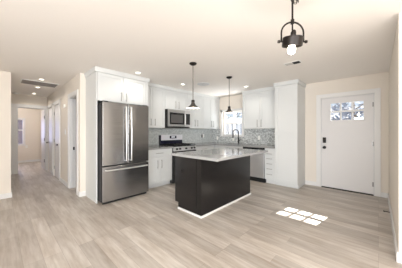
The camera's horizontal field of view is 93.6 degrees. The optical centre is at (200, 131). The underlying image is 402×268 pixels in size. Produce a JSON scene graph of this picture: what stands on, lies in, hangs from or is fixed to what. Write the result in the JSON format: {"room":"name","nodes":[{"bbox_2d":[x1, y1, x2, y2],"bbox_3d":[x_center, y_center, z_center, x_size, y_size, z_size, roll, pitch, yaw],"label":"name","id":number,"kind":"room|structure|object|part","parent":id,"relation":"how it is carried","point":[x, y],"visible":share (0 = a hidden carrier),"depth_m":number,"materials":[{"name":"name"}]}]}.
{"room":"kitchen","nodes":[
{"label":"kitchen","id":0,"kind":"room"},
{"bbox_2d":[0,70,10,193],"bbox_3d":[-4.666,0.054,2.701,0.120,2.427,2.744,0,0,43],"label":"wall","id":1,"kind":"structure","parent":0,"point":[5,77],"depth_m":3.60,"materials":[{"name":"beige paint"}]},
{"bbox_2d":[0,189,11,198],"bbox_3d":[-5.628,1.220,3.616,2.806,0.095,2.760,0,0,43],"label":"baseboard","id":2,"kind":"structure","parent":1,"relation":"attached to","point":[6,195],"depth_m":3.60,"materials":[{"name":"white paint"}]},
{"bbox_2d":[18,108,39,160],"bbox_3d":[-7.730,0.054,7.486,0.120,2.427,2.320,0,0,43],"label":"wall","id":3,"kind":"structure","parent":0,"point":[32,116],"depth_m":7.97,"materials":[{"name":"beige paint"}]},
{"bbox_2d":[18,118,25,145],"bbox_3d":[-7.595,-0.009,7.565,0.110,1.145,0.840,0,0,43],"label":"window","id":4,"kind":"structure","parent":3,"relation":"in","point":[22,119],"depth_m":7.82,"materials":[{"name":"white paint"}]},
{"bbox_2d":[18,120,21,143],"bbox_3d":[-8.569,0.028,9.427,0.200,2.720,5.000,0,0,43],"label":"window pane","id":5,"kind":"structure","parent":4,"relation":"in","point":[19,121],"depth_m":9.11,"materials":[{"name":"glass"}]},
{"bbox_3d":[-7.629,-0.002,7.587,0.030,1.040,0.705,0,0,43],"label":"sash","id":6,"kind":"part","parent":4,"relation":"part of","materials":[{"name":"white paint"}]},
{"bbox_2d":[18,159,40,162],"bbox_3d":[-6.750,1.220,6.565,2.570,0.095,2.080,0,0,43],"label":"baseboard","id":7,"kind":"structure","parent":3,"relation":"attached to","point":[34,160],"depth_m":7.93,"materials":[{"name":"white paint"}]},
{"bbox_2d":[11,93,46,105],"bbox_3d":[-5.498,0.054,5.919,0.120,2.427,1.046,0,0,43],"label":"wall","id":8,"kind":"structure","parent":0,"point":[15,98],"depth_m":5.92,"materials":[{"name":"beige paint"}]},
{"bbox_2d":[11,103,46,173],"bbox_3d":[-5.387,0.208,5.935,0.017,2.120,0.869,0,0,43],"label":"trim","id":9,"kind":"structure","parent":8,"relation":"attached to","point":[13,106],"depth_m":5.70,"materials":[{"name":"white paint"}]},
{"bbox_2d":[40,109,43,158],"bbox_3d":[-5.993,0.054,7.363,2.580,2.427,0.120,0,0,43],"label":"wall","id":10,"kind":"structure","parent":0,"point":[40,109],"depth_m":8.20,"materials":[{"name":"beige paint"}]},
{"bbox_2d":[47,75,77,187],"bbox_3d":[-3.778,0.054,5.103,3.744,2.427,0.120,0,0,43],"label":"wall","id":11,"kind":"structure","parent":0,"point":[62,93],"depth_m":4.66,"materials":[{"name":"beige paint"}]},
{"bbox_2d":[41,110,44,169],"bbox_3d":[-5.455,0.253,6.533,0.662,2.010,0.047,0,0,43],"label":"door","id":12,"kind":"structure","parent":11,"relation":"in","point":[42,111],"depth_m":6.44,"materials":[{"name":"white paint"}]},
{"bbox_2d":[46,107,51,172],"bbox_3d":[-4.712,0.250,5.888,0.700,2.016,0.101,0,0,43],"label":"door","id":13,"kind":"structure","parent":11,"relation":"in","point":[50,109],"depth_m":5.90,"materials":[{"name":"white paint"}]},
{"bbox_2d":[47,103,52,171],"bbox_3d":[-4.716,0.208,5.889,0.880,2.120,0.017,0,0,43],"label":"trim","id":14,"kind":"structure","parent":11,"relation":"attached to","point":[50,105],"depth_m":5.76,"materials":[{"name":"white paint"}]},
{"bbox_2d":[54,104,58,178],"bbox_3d":[-3.989,0.250,5.208,0.740,2.016,0.101,0,0,43],"label":"door","id":15,"kind":"structure","parent":11,"relation":"in","point":[56,113],"depth_m":5.18,"materials":[{"name":"white paint"}]},
{"bbox_2d":[53,99,59,180],"bbox_3d":[-3.988,0.208,5.204,0.920,2.120,0.017,0,0,43],"label":"trim","id":16,"kind":"structure","parent":11,"relation":"attached to","point":[57,101],"depth_m":5.06,"materials":[{"name":"white paint"}]},
{"bbox_2d":[52,172,85,196],"bbox_3d":[-3.692,1.220,4.993,3.740,0.095,0.110,0,0,43],"label":"baseboard","id":17,"kind":"structure","parent":11,"relation":"attached to","point":[83,193],"depth_m":3.75,"materials":[{"name":"white paint"}]},
{"bbox_2d":[70,95,75,187],"bbox_3d":[-2.694,0.253,4.084,0.620,2.030,0.120,0,0,43],"label":"door","id":18,"kind":"structure","parent":11,"relation":"attached to","point":[72,99],"depth_m":4.27,"materials":[{"name":"white"}]},
{"bbox_2d":[68,89,77,195],"bbox_3d":[-2.742,0.208,4.033,0.800,2.120,0.017,0,0,43],"label":"trim","id":19,"kind":"structure","parent":11,"relation":"attached to","point":[75,92],"depth_m":3.80,"materials":[{"name":"white paint"}]},
{"bbox_2d":[78,73,181,191],"bbox_3d":[-1.034,0.054,5.201,0.120,2.427,4.022,0,0,43],"label":"wall","id":20,"kind":"structure","parent":0,"point":[81,78],"depth_m":3.73,"materials":[{"name":"beige paint"}]},
{"bbox_2d":[148,83,165,127],"bbox_3d":[-1.235,-0.630,4.628,0.369,1.053,0.640,0,0,43],"label":"upper cabinet","id":21,"kind":"object","parent":20,"relation":"attached to","point":[156,92],"visible":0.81,"depth_m":4.59,"materials":[{"name":"white paint"}]},
{"bbox_3d":[-1.255,-0.590,4.403,0.019,0.966,0.278,0,0,43],"label":"door","id":22,"kind":"part","parent":21,"relation":"part of","materials":[{"name":"white paint"}]},
{"bbox_3d":[-1.128,-1.117,4.527,0.056,0.080,0.640,0,0,43],"label":"crown trim","id":23,"kind":"part","parent":21,"relation":"part of","materials":[{"name":"white paint"}]},
{"bbox_3d":[-1.037,-0.590,4.636,0.019,0.966,0.350,0,0,43],"label":"door","id":24,"kind":"part","parent":21,"relation":"part of","materials":[{"name":"white paint"}]},
{"bbox_2d":[165,86,187,110],"bbox_3d":[-0.753,-0.870,5.141,0.369,0.575,0.764,0,0,43],"label":"upper cabinet","id":25,"kind":"object","parent":20,"relation":"attached to","point":[176,99],"visible":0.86,"depth_m":5.01,"materials":[{"name":"white paint"}]},
{"bbox_3d":[-0.782,-0.829,4.907,0.019,0.488,0.376,0,0,43],"label":"door","id":26,"kind":"part","parent":25,"relation":"part of","materials":[{"name":"white paint"}]},
{"bbox_3d":[-0.646,-1.117,5.040,0.056,0.080,0.764,0,0,43],"label":"crown trim","id":27,"kind":"part","parent":25,"relation":"part of","materials":[{"name":"white paint"}]},
{"bbox_2d":[165,109,189,127],"bbox_3d":[-0.709,-0.343,5.100,0.488,0.470,0.760,0,0,43],"label":"microwave","id":28,"kind":"object","parent":25,"relation":"attached to","point":[173,118],"visible":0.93,"depth_m":4.91,"materials":[{"name":"silver metal"}]},
{"bbox_3d":[-0.632,-0.359,4.908,0.035,0.430,0.554,0,0,43],"label":"door","id":29,"kind":"part","parent":28,"relation":"part of","materials":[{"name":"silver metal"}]},
{"bbox_3d":[-0.521,-0.829,5.184,0.019,0.488,0.376,0,0,43],"label":"door","id":30,"kind":"part","parent":25,"relation":"part of","materials":[{"name":"white paint"}]},
{"bbox_2d":[149,128,211,145],"bbox_3d":[-0.598,0.125,5.568,0.011,0.456,2.882,0,0,43],"label":"backsplash","id":31,"kind":"structure","parent":20,"relation":"attached to","point":[189,135],"depth_m":5.67,"materials":[{"name":"grey tile"}]},
{"bbox_2d":[182,91,203,128],"bbox_3d":[-0.259,-0.630,5.666,0.369,1.053,0.674,0,0,43],"label":"upper cabinet","id":32,"kind":"object","parent":20,"relation":"attached to","point":[196,115],"visible":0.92,"depth_m":5.61,"materials":[{"name":"white paint"}]},
{"bbox_3d":[-0.273,-0.590,5.448,0.019,0.966,0.332,0,0,43],"label":"door","id":33,"kind":"part","parent":32,"relation":"part of","materials":[{"name":"white paint"}]},
{"bbox_3d":[-0.152,-1.117,5.566,0.056,0.080,0.674,0,0,43],"label":"crown trim","id":34,"kind":"part","parent":32,"relation":"part of","materials":[{"name":"white paint"}]},
{"bbox_3d":[-0.042,-0.590,5.693,0.019,0.966,0.332,0,0,43],"label":"door","id":35,"kind":"part","parent":32,"relation":"part of","materials":[{"name":"white paint"}]},
{"bbox_2d":[204,94,219,128],"bbox_3d":[0.246,-0.630,6.204,0.369,1.053,0.798,0,0,43],"label":"upper cabinet","id":36,"kind":"object","parent":20,"relation":"attached to","point":[211,103],"visible":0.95,"depth_m":6.08,"materials":[{"name":"white paint"}]},
{"bbox_3d":[0.212,-0.590,5.964,0.019,0.966,0.394,0,0,43],"label":"door","id":37,"kind":"part","parent":36,"relation":"part of","materials":[{"name":"white paint"}]},
{"bbox_3d":[0.353,-1.117,6.103,0.056,0.080,0.798,0,0,43],"label":"crown trim","id":38,"kind":"part","parent":36,"relation":"part of","materials":[{"name":"white paint"}]},
{"bbox_3d":[0.485,-0.590,6.254,0.019,0.966,0.392,0,0,43],"label":"door","id":39,"kind":"part","parent":36,"relation":"part of","materials":[{"name":"white paint"}]},
{"bbox_2d":[0,0,401,97],"bbox_3d":[-1.625,-1.209,3.257,15.070,0.100,7.960,0,0,43],"label":"ceiling","id":40,"kind":"structure","parent":0,"point":[54,41],"depth_m":2.37,"materials":[{"name":"white paint"}]},
{"bbox_2d":[20,79,58,87],"bbox_3d":[-3.848,-1.152,4.506,0.500,0.012,0.675,0,0,43],"label":"ceiling vent","id":41,"kind":"object","parent":40,"relation":"in","point":[23,81],"visible":1,"depth_m":4.47,"materials":[{"name":"grey"}]},
{"bbox_2d":[187,62,198,108],"bbox_3d":[-0.135,-0.778,3.183,0.222,0.759,0.222,0,0,43],"label":"pendant lamp","id":42,"kind":"object","parent":40,"relation":"hanging from","point":[193,105],"visible":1,"depth_m":3.15,"materials":[{"name":"brown metal"}]},
{"bbox_3d":[-0.135,-0.451,3.183,0.222,0.096,0.222,0,0,43],"label":"lamp shade","id":43,"kind":"part","parent":42,"relation":"part of","materials":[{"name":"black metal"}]},
{"bbox_2d":[197,82,208,85],"bbox_3d":[0.057,-1.147,4.558,0.300,0.021,0.300,0,0,43],"label":"ceiling vent","id":44,"kind":"object","parent":40,"relation":"in","point":[201,83],"visible":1,"depth_m":4.53,"materials":[{"name":"white"}]},
{"bbox_2d":[224,76,233,112],"bbox_3d":[0.594,-0.778,3.977,0.222,0.759,0.222,0,0,43],"label":"pendant lamp","id":45,"kind":"object","parent":40,"relation":"hanging from","point":[229,110],"visible":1,"depth_m":3.96,"materials":[{"name":"brown metal"}]},
{"bbox_2d":[277,0,307,53],"bbox_3d":[0.726,-0.892,1.500,0.184,0.532,0.175,0,0,43],"label":"pendant","id":46,"kind":"object","parent":40,"relation":"hanging from","point":[292,41],"visible":1,"depth_m":1.49,"materials":[{"name":"brown metal"}]},
{"bbox_3d":[0.726,-0.682,1.515,0.061,0.112,0.061,0,0,43],"label":"bulb","id":47,"kind":"part","parent":46,"relation":"part of","materials":[{"name":"white glass"}]},
{"bbox_3d":[0.726,-0.920,1.500,0.028,0.234,0.027,0,0,43],"label":"rod","id":48,"kind":"part","parent":46,"relation":"part of","materials":[{"name":"brown metal"}]},
{"bbox_3d":[0.726,-0.717,1.500,0.161,0.106,0.161,0,0,43],"label":"lamp shade","id":49,"kind":"part","parent":46,"relation":"part of","materials":[{"name":"brown metal"}]},
{"bbox_2d":[283,60,301,65],"bbox_3d":[1.540,-1.153,3.171,0.270,0.009,0.140,0,0,43],"label":"ceiling vent","id":50,"kind":"object","parent":40,"relation":"in","point":[297,61],"visible":1,"depth_m":3.17,"materials":[{"name":"white plastic"}]},
{"bbox_2d":[0,161,401,267],"bbox_3d":[-1.625,1.308,3.257,15.070,0.080,7.960,0,0,43],"label":"floor","id":51,"kind":"structure","parent":0,"point":[44,223],"depth_m":2.43,"materials":[{"name":"grey wood"}]},
{"bbox_2d":[84,66,149,202],"bbox_3d":[-1.711,0.056,3.921,0.644,2.425,1.090,0,0,43],"label":"surround","id":52,"kind":"object","parent":51,"relation":"on","point":[104,84],"visible":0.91,"depth_m":3.59,"materials":[{"name":"white paint"}]},
{"bbox_3d":[-2.086,-1.117,3.543,0.614,0.080,0.026,0,0,43],"label":"crown trim","id":53,"kind":"part","parent":52,"relation":"part of","materials":[{"name":"white paint"}]},
{"bbox_3d":[-2.072,0.096,3.562,0.610,2.345,0.020,0,0,43],"label":"panel","id":54,"kind":"part","parent":52,"relation":"part of","materials":[{"name":"white paint"}]},
{"bbox_3d":[-1.690,-0.822,3.540,0.019,0.503,0.462,0,0,43],"label":"door","id":55,"kind":"part","parent":52,"relation":"part of","materials":[{"name":"white paint"}]},
{"bbox_3d":[-1.504,-1.117,3.726,0.056,0.080,1.090,0,0,43],"label":"crown trim","id":56,"kind":"part","parent":52,"relation":"part of","materials":[{"name":"white paint"}]},
{"bbox_3d":[-1.361,-0.822,3.889,0.019,0.503,0.488,0,0,43],"label":"door","id":57,"kind":"part","parent":52,"relation":"part of","materials":[{"name":"white paint"}]},
{"bbox_3d":[-1.386,0.096,4.291,0.610,2.345,0.054,0,0,43],"label":"panel","id":58,"kind":"part","parent":52,"relation":"part of","materials":[{"name":"white paint"}]},
{"bbox_2d":[97,100,148,204],"bbox_3d":[-1.631,0.360,3.796,0.834,1.815,0.891,0,0,43],"label":"refrigerator","id":59,"kind":"object","parent":51,"relation":"on","point":[122,129],"visible":0.99,"depth_m":3.47,"materials":[{"name":"grey metal"}]},
{"bbox_3d":[-1.543,0.030,3.408,0.026,1.119,0.446,0,0,43],"label":"door","id":60,"kind":"part","parent":59,"relation":"part of","materials":[{"name":"silver metal"}]},
{"bbox_3d":[-1.390,0.915,3.570,0.026,0.610,0.891,0,0,43],"label":"freezer drawer","id":61,"kind":"part","parent":59,"relation":"part of","materials":[{"name":"silver metal"}]},
{"bbox_3d":[-1.384,0.033,3.503,0.072,1.025,0.025,0,0,43],"label":"handle","id":62,"kind":"part","parent":59,"relation":"part of","materials":[{"name":"silver metal"}]},
{"bbox_3d":[-1.319,0.033,3.573,0.072,1.025,0.025,0,0,43],"label":"handle","id":63,"kind":"part","parent":59,"relation":"part of","materials":[{"name":"silver metal"}]},
{"bbox_3d":[-1.236,0.030,3.734,0.026,1.119,0.439,0,0,43],"label":"door","id":64,"kind":"part","parent":59,"relation":"part of","materials":[{"name":"silver metal"}]},
{"bbox_2d":[148,148,171,188],"bbox_3d":[-1.131,0.831,4.541,0.639,0.874,0.655,0,0,43],"label":"base cabinet","id":65,"kind":"object","parent":51,"relation":"on","point":[160,160],"visible":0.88,"depth_m":4.34,"materials":[{"name":"white paint"}]},
{"bbox_3d":[-1.059,0.867,4.218,0.019,0.587,0.278,0,0,43],"label":"door","id":66,"kind":"part","parent":65,"relation":"part of","materials":[{"name":"white paint"}]},
{"bbox_3d":[-0.931,0.484,4.354,0.019,0.157,0.652,0,0,43],"label":"drawer","id":67,"kind":"part","parent":65,"relation":"part of","materials":[{"name":"white paint"}]},
{"bbox_2d":[149,145,172,149],"bbox_3d":[-1.128,0.373,4.541,0.643,0.038,0.660,0,0,43],"label":"countertop","id":68,"kind":"structure","parent":65,"relation":"on","point":[156,147],"depth_m":4.37,"materials":[{"name":"grey stone"}]},
{"bbox_3d":[-0.834,0.867,4.457,0.019,0.587,0.366,0,0,43],"label":"door","id":69,"kind":"part","parent":65,"relation":"part of","materials":[{"name":"white paint"}]},
{"bbox_2d":[159,135,195,182],"bbox_3d":[-0.605,0.660,5.031,0.707,1.175,0.758,0,0,43],"label":"gas range","id":70,"kind":"object","parent":51,"relation":"on","point":[175,141],"visible":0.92,"depth_m":4.94,"materials":[{"name":"silver metal"}]},
{"bbox_2d":[160,143,194,146],"bbox_3d":[-0.599,0.338,5.025,0.556,0.048,0.758,0,0,43],"label":"cooktop","id":71,"kind":"object","parent":70,"relation":"in","point":[161,144],"depth_m":4.87,"materials":[{"name":"black metal"}]},
{"bbox_3d":[-0.401,0.764,4.839,0.043,0.577,0.754,0,0,43],"label":"oven door","id":72,"kind":"part","parent":70,"relation":"part of","materials":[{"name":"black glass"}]},
{"bbox_3d":[-0.400,0.415,4.838,0.049,0.105,0.758,0,0,43],"label":"control panel","id":73,"kind":"part","parent":70,"relation":"part of","materials":[{"name":"silver metal"}]},
{"bbox_2d":[195,145,212,150],"bbox_3d":[-0.115,0.831,5.622,0.639,0.874,0.754,0,0,43],"label":"base cabinet","id":74,"kind":"object","parent":51,"relation":"on","point":[208,146],"visible":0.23,"depth_m":5.44,"materials":[{"name":"white paint"}]},
{"bbox_2d":[193,142,274,148],"bbox_3d":[0.782,0.373,5.253,2.452,0.038,1.454,0,0,43],"label":"countertop","id":75,"kind":"structure","parent":74,"relation":"on","point":[205,143],"depth_m":5.35,"materials":[{"name":"grey stone"}]},
{"bbox_2d":[232,129,241,143],"bbox_3d":[1.112,0.134,5.820,0.285,0.439,0.089,0,0,19],"label":"faucet","id":76,"kind":"object","parent":75,"relation":"on","point":[235,129],"visible":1,"depth_m":5.81,"materials":[{"name":"black metal"}]},
{"bbox_2d":[175,156,250,218],"bbox_3d":[0.268,0.831,3.530,0.668,0.874,1.485,0,0,43],"label":"kitchen island","id":77,"kind":"object","parent":51,"relation":"on","point":[203,188],"visible":0.78,"depth_m":3.04,"materials":[{"name":"black wood"}]},
{"bbox_3d":[-0.253,0.772,3.017,0.498,0.756,0.004,0,0,43],"label":"panel","id":78,"kind":"part","parent":77,"relation":"part of","materials":[{"name":"black wood"}]},
{"bbox_3d":[0.316,1.253,3.485,0.537,0.030,1.485,0,0,43],"label":"trim","id":79,"kind":"part","parent":77,"relation":"part of","materials":[{"name":"white paint"}]},
{"bbox_2d":[171,147,267,161],"bbox_3d":[0.396,0.373,3.405,0.983,0.038,1.585,0,0,43],"label":"island countertop","id":80,"kind":"structure","parent":77,"relation":"on","point":[219,154],"depth_m":3.11,"materials":[{"name":"grey stone"}]},
{"bbox_2d":[215,145,242,148],"bbox_3d":[0.977,0.831,5.629,0.951,0.874,0.639,0,0,43],"label":"base cabinet","id":81,"kind":"object","parent":51,"relation":"on","point":[216,146],"visible":0.06,"depth_m":5.49,"materials":[{"name":"white paint"}]},
{"bbox_2d":[243,147,265,182],"bbox_3d":[1.535,0.831,5.079,0.608,0.874,0.672,0,0,43],"label":"dishwasher","id":82,"kind":"object","parent":51,"relation":"on","point":[257,162],"visible":0.34,"depth_m":4.79,"materials":[{"name":"silver metal"}]},
{"bbox_3d":[1.359,0.803,4.891,0.600,0.700,0.054,0,0,43],"label":"door","id":83,"kind":"part","parent":82,"relation":"part of","materials":[{"name":"silver metal"}]},
{"bbox_2d":[265,148,275,183],"bbox_3d":[1.863,0.831,4.796,0.249,0.874,0.639,0,0,43],"label":"base cabinet","id":84,"kind":"object","parent":51,"relation":"on","point":[270,155],"visible":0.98,"depth_m":4.59,"materials":[{"name":"white paint"}]},
{"bbox_3d":[1.676,1.060,4.596,0.246,0.200,0.019,0,0,43],"label":"drawer","id":85,"kind":"part","parent":84,"relation":"part of","materials":[{"name":"white paint"}]},
{"bbox_3d":[1.676,0.896,4.596,0.246,0.120,0.019,0,0,43],"label":"drawer","id":86,"kind":"part","parent":84,"relation":"part of","materials":[{"name":"white paint"}]},
{"bbox_3d":[1.676,0.772,4.596,0.246,0.120,0.019,0,0,43],"label":"drawer","id":87,"kind":"part","parent":84,"relation":"part of","materials":[{"name":"white paint"}]},
{"bbox_3d":[1.676,0.648,4.596,0.246,0.119,0.019,0,0,43],"label":"drawer","id":88,"kind":"part","parent":84,"relation":"part of","materials":[{"name":"white paint"}]},
{"bbox_3d":[1.676,0.495,4.596,0.246,0.179,0.019,0,0,43],"label":"drawer","id":89,"kind":"part","parent":84,"relation":"part of","materials":[{"name":"white paint"}]},
{"bbox_2d":[273,79,305,188],"bbox_3d":[2.140,0.056,4.539,0.551,2.425,0.634,0,0,43],"label":"pantry cabinet","id":90,"kind":"object","parent":51,"relation":"on","point":[289,95],"visible":1,"depth_m":4.33,"materials":[{"name":"white paint"}]},
{"bbox_3d":[1.942,-1.117,4.328,0.551,0.080,0.056,0,0,43],"label":"crown trim","id":91,"kind":"part","parent":90,"relation":"part of","materials":[{"name":"white paint"}]},
{"bbox_3d":[1.947,-0.517,4.334,0.496,1.112,0.019,0,0,43],"label":"door","id":92,"kind":"part","parent":90,"relation":"part of","materials":[{"name":"white paint"}]},
{"bbox_3d":[1.947,0.605,4.334,0.496,1.111,0.019,0,0,43],"label":"door","id":93,"kind":"part","parent":90,"relation":"part of","materials":[{"name":"white paint"}]},
{"bbox_3d":[2.340,-1.117,4.369,0.026,0.080,0.608,0,0,43],"label":"crown trim","id":94,"kind":"part","parent":90,"relation":"part of","materials":[{"name":"white paint"}]},
{"bbox_2d":[219,71,388,192],"bbox_3d":[2.045,0.054,5.169,4.700,2.427,0.150,0,0,43],"label":"wall","id":95,"kind":"structure","parent":0,"point":[377,80],"depth_m":4.22,"materials":[{"name":"beige paint"}]},
{"bbox_2d":[220,108,243,136],"bbox_3d":[1.021,-0.292,6.087,0.890,0.880,0.155,0,0,43],"label":"window","id":96,"kind":"structure","parent":95,"relation":"in","point":[238,110],"depth_m":6.18,"materials":[{"name":"white paint"}]},
{"bbox_3d":[1.054,-0.272,6.122,0.750,0.780,0.060,0,0,43],"label":"frame","id":97,"kind":"part","parent":96,"relation":"part of","materials":[{"name":"white paint"}]},
{"bbox_2d":[212,129,274,144],"bbox_3d":[1.281,0.125,5.776,2.441,0.456,0.011,0,0,43],"label":"backsplash","id":98,"kind":"structure","parent":95,"relation":"attached to","point":[267,136],"depth_m":5.57,"materials":[{"name":"grey tile"}]},
{"bbox_2d":[242,86,274,128],"bbox_3d":[1.669,-0.625,5.164,1.038,1.065,0.369,0,0,43],"label":"upper cabinet","id":99,"kind":"object","parent":95,"relation":"attached to","point":[258,104],"visible":0.83,"depth_m":5.06,"materials":[{"name":"white paint"}]},
{"bbox_3d":[1.385,-0.584,5.240,0.514,0.978,0.019,0,0,43],"label":"door","id":100,"kind":"part","parent":99,"relation":"part of","materials":[{"name":"white paint"}]},
{"bbox_3d":[1.568,-1.117,5.057,1.038,0.080,0.056,0,0,43],"label":"crown trim","id":101,"kind":"part","parent":99,"relation":"part of","materials":[{"name":"white paint"}]},
{"bbox_3d":[1.762,-0.584,4.885,0.514,0.978,0.019,0,0,43],"label":"door","id":102,"kind":"part","parent":99,"relation":"part of","materials":[{"name":"white paint"}]},
{"bbox_2d":[305,180,315,185],"bbox_3d":[2.622,1.220,4.513,0.234,0.095,0.016,0,0,43],"label":"baseboard","id":103,"kind":"structure","parent":95,"relation":"attached to","point":[313,183],"depth_m":4.51,"materials":[{"name":"white paint"}]},
{"bbox_2d":[321,186,373,195],"bbox_3d":[3.160,1.259,4.114,0.890,0.018,0.160,0,0,43],"label":"threshold","id":104,"kind":"object","parent":95,"relation":"attached to","point":[321,186],"depth_m":4.03,"materials":[{"name":"brown metal"}]},
{"bbox_2d":[322,94,373,193],"bbox_3d":[3.114,0.245,4.058,0.891,2.002,0.108,0,0,43],"label":"door","id":105,"kind":"structure","parent":95,"relation":"in","point":[347,145],"depth_m":4.04,"materials":[{"name":"white paint"}]},
{"bbox_3d":[3.125,-0.450,4.060,0.614,0.428,0.010,0,0,43],"label":"lite frame","id":106,"kind":"part","parent":105,"relation":"part of","materials":[{"name":"white paint"}]},
{"bbox_2d":[316,88,380,196],"bbox_3d":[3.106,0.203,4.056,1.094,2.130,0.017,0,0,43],"label":"trim","id":107,"kind":"structure","parent":95,"relation":"attached to","point":[377,91],"depth_m":3.74,"materials":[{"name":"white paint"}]},
{"bbox_2d":[381,192,401,263],"bbox_3d":[4.112,1.220,1.444,3.946,0.095,2.447,0,0,43],"label":"baseboard","id":108,"kind":"structure","parent":95,"relation":"attached to","point":[398,255],"depth_m":2.21,"materials":[{"name":"white paint"}]},
{"bbox_2d":[389,12,401,252],"bbox_3d":[2.811,0.054,2.678,0.140,2.427,2.432,0,0,43],"label":"wall","id":109,"kind":"structure","parent":0,"point":[395,69],"depth_m":2.07,"materials":[{"name":"beige paint"}]},
{"label":"outside","id":110,"kind":"structure","parent":0,"visible":0},
{"bbox_3d":[5.479,1.478,5.829,44.000,0.180,44.000,0,0,43],"label":"ground","id":111,"kind":"structure","parent":110,"visible":0},
{"bbox_2d":[226,117,241,133],"bbox_3d":[1.068,0.353,9.166,6.000,2.070,0.120,0,0,43],"label":"vinyl fence","id":112,"kind":"object","parent":111,"relation":"on","point":[229,127],"visible":0.02,"depth_m":8.80,"materials":[{"name":"white"}]},
{"bbox_3d":[1.389,0.353,8.865,0.120,2.070,0.120,0,0,43],"label":"fence post","id":113,"kind":"part","parent":112,"relation":"part of","materials":[{"name":"white plastic"}]},
{"bbox_3d":[1.051,-0.492,9.185,5.950,0.240,0.085,0,0,43],"label":"rail","id":114,"kind":"part","parent":112,"relation":"part of","materials":[{"name":"white plastic"}]},
{"bbox_2d":[226,112,241,118],"bbox_3d":[2.238,-0.433,12.230,3.186,3.648,3.025,0,0,43],"label":"tree","id":115,"kind":"object","parent":111,"relation":"on","point":[237,116],"visible":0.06,"depth_m":12.29,"materials":[{"name":"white plant"}]},
{"bbox_2d":[233,113,235,133],"bbox_3d":[1.507,0.049,8.465,0.100,2.679,0.100,0,0,43],"label":"patio post","id":116,"kind":"object","parent":111,"relation":"on","point":[234,114],"visible":0.29,"depth_m":8.43,"materials":[{"name":"white plastic"}]},
{"bbox_2d":[331,102,362,119],"bbox_3d":[7.805,-0.645,9.709,3.530,4.071,2.943,0,0,23],"label":"tree","id":117,"kind":"object","parent":111,"relation":"on","point":[360,113],"visible":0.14,"depth_m":9.86,"materials":[{"name":"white plant"}]},
{"bbox_2d":[331,106,362,119],"bbox_3d":[11.429,-0.222,13.618,7.800,3.220,3.700,0,0,43],"label":"house","id":118,"kind":"structure","parent":111,"relation":"on","point":[361,107],"depth_m":13.51,"materials":[{"name":"grey"}]}
]}

